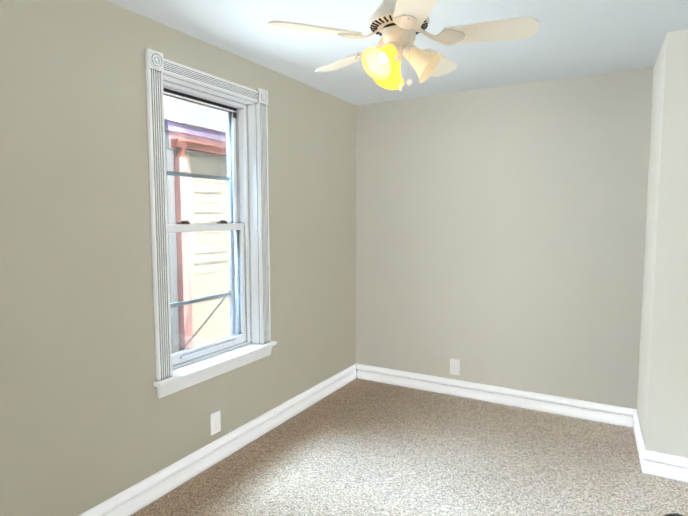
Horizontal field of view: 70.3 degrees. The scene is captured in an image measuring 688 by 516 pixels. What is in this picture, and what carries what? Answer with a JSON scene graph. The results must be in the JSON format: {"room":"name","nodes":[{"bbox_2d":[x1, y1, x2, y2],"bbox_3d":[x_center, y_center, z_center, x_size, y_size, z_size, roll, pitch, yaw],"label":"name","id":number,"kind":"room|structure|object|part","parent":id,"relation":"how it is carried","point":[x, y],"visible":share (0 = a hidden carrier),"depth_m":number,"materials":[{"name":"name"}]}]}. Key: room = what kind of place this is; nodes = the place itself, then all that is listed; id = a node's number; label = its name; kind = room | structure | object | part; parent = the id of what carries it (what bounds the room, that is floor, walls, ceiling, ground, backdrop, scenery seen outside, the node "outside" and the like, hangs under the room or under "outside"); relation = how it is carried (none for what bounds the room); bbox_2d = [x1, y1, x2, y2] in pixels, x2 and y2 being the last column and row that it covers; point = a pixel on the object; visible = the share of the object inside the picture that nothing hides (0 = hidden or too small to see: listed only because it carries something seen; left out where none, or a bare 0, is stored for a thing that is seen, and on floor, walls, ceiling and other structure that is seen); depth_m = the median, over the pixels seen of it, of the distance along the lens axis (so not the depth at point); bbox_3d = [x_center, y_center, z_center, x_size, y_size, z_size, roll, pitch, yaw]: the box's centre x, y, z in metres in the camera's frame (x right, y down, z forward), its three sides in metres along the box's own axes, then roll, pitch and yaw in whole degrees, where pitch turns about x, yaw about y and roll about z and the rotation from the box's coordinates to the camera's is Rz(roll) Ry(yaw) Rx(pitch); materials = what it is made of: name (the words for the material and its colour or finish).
{"room":"empty bedroom","nodes":[
{"label":"empty bedroom","id":0,"kind":"room"},
{"bbox_2d":[0,0,355,515],"bbox_3d":[-0.898,0.012,2.691,0.240,2.350,3.880,3,5,29],"label":"wall","id":1,"kind":"structure","parent":0,"point":[89,419],"depth_m":2.18,"materials":[{"name":"beige paint"}]},
{"bbox_2d":[145,48,276,397],"bbox_3d":[-0.789,-0.177,2.794,0.275,1.686,0.932,3,5,29],"label":"window","id":2,"kind":"structure","parent":1,"relation":"in","point":[159,68],"depth_m":2.86,"materials":[{"name":"white wood"}]},
{"bbox_3d":[-0.839,-0.168,2.823,0.150,1.527,0.706,3,5,29],"label":"window sash","id":3,"kind":"part","parent":2,"relation":"part of","materials":[{"name":"clear glass"}]},
{"bbox_2d":[210,410,220,435],"bbox_3d":[-0.736,0.946,2.800,0.008,0.124,0.078,3,5,29],"label":"electrical outlet","id":4,"kind":"object","parent":1,"relation":"attached to","point":[215,426],"visible":1,"depth_m":2.79,"materials":[{"name":"white plastic"}]},
{"bbox_2d":[79,363,358,515],"bbox_3d":[-0.783,1.123,2.719,0.020,0.131,3.640,3,5,29],"label":"baseboard","id":5,"kind":"structure","parent":1,"relation":"attached to","point":[135,498],"depth_m":2.77,"materials":[{"name":"white wood"}]},
{"bbox_2d":[107,0,687,104],"bbox_3d":[0.058,-1.115,1.304,3.300,0.120,5.540,3,5,29],"label":"ceiling","id":6,"kind":"structure","parent":0,"point":[572,38],"depth_m":2.58,"materials":[{"name":"white paint"}]},
{"bbox_2d":[268,0,538,90],"bbox_3d":[0.237,-0.875,1.928,0.981,0.462,0.956,3,5,29],"label":"fan","id":7,"kind":"object","parent":6,"relation":"hanging from","point":[398,26],"visible":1,"depth_m":1.84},
{"bbox_2d":[131,378,687,515],"bbox_3d":[0.063,1.347,1.507,3.300,0.120,5.540,3,5,29],"label":"floor","id":8,"kind":"structure","parent":0,"point":[358,447],"depth_m":2.75,"materials":[{"name":"carpet"}]},
{"bbox_2d":[356,67,652,408],"bbox_3d":[1.055,-0.078,3.742,2.120,2.350,0.120,3,5,29],"label":"wall","id":9,"kind":"structure","parent":0,"point":[500,236],"depth_m":3.57,"materials":[{"name":"beige paint"}]},
{"bbox_2d":[450,359,459,374],"bbox_3d":[0.875,0.859,3.849,0.078,0.124,0.008,3,5,29],"label":"electrical outlet","id":10,"kind":"object","parent":9,"relation":"attached to","point":[454,366],"visible":1,"depth_m":3.85,"materials":[{"name":"white plastic"}]},
{"bbox_2d":[359,364,630,426],"bbox_3d":[1.035,1.033,3.764,2.090,0.131,0.021,3,5,29],"label":"baseboard","id":11,"kind":"structure","parent":9,"relation":"attached to","point":[569,407],"depth_m":3.67,"materials":[{"name":"white wood"}]},
{"bbox_2d":[636,29,687,457],"bbox_3d":[2.060,-0.004,2.808,0.554,2.350,0.760,3,5,29],"label":"wall","id":12,"kind":"structure","parent":0,"point":[662,400],"depth_m":2.59,"materials":[{"name":"beige paint"}]},
{"bbox_2d":[627,408,650,474],"bbox_3d":[1.781,1.098,2.954,0.050,0.131,0.619,3,5,29],"label":"baseboard","id":13,"kind":"structure","parent":12,"relation":"attached to","point":[644,455],"depth_m":2.83,"materials":[{"name":"white wood"}]},
{"bbox_2d":[683,458,687,482],"bbox_3d":[1.171,1.240,1.248,0.166,0.131,3.001,3,5,29],"label":"baseboard","id":14,"kind":"structure","parent":12,"relation":"attached to","point":[685,477],"depth_m":2.59,"materials":[{"name":"white wood"}]},
{"bbox_3d":[-0.031,0.350,0.059,0.880,2.105,0.154,3,5,29],"label":"door frame","id":15,"kind":"structure","parent":0,"visible":0},
{"bbox_2d":[665,513,684,515],"bbox_3d":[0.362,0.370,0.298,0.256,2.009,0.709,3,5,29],"label":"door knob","id":16,"kind":"object","parent":15,"relation":"attached to","point":[674,514],"depth_m":0.59,"materials":[{"name":"black metal"}]},
{"label":"outside","id":17,"kind":"structure","parent":0,"visible":0},
{"bbox_2d":[164,118,194,353],"bbox_3d":[-0.015,1.108,6.638,1.006,5.593,6.803,3,5,29],"label":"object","id":18,"kind":"structure","parent":17,"point":[174,194],"depth_m":4.49,"materials":[{"name":"beige"}]}
]}

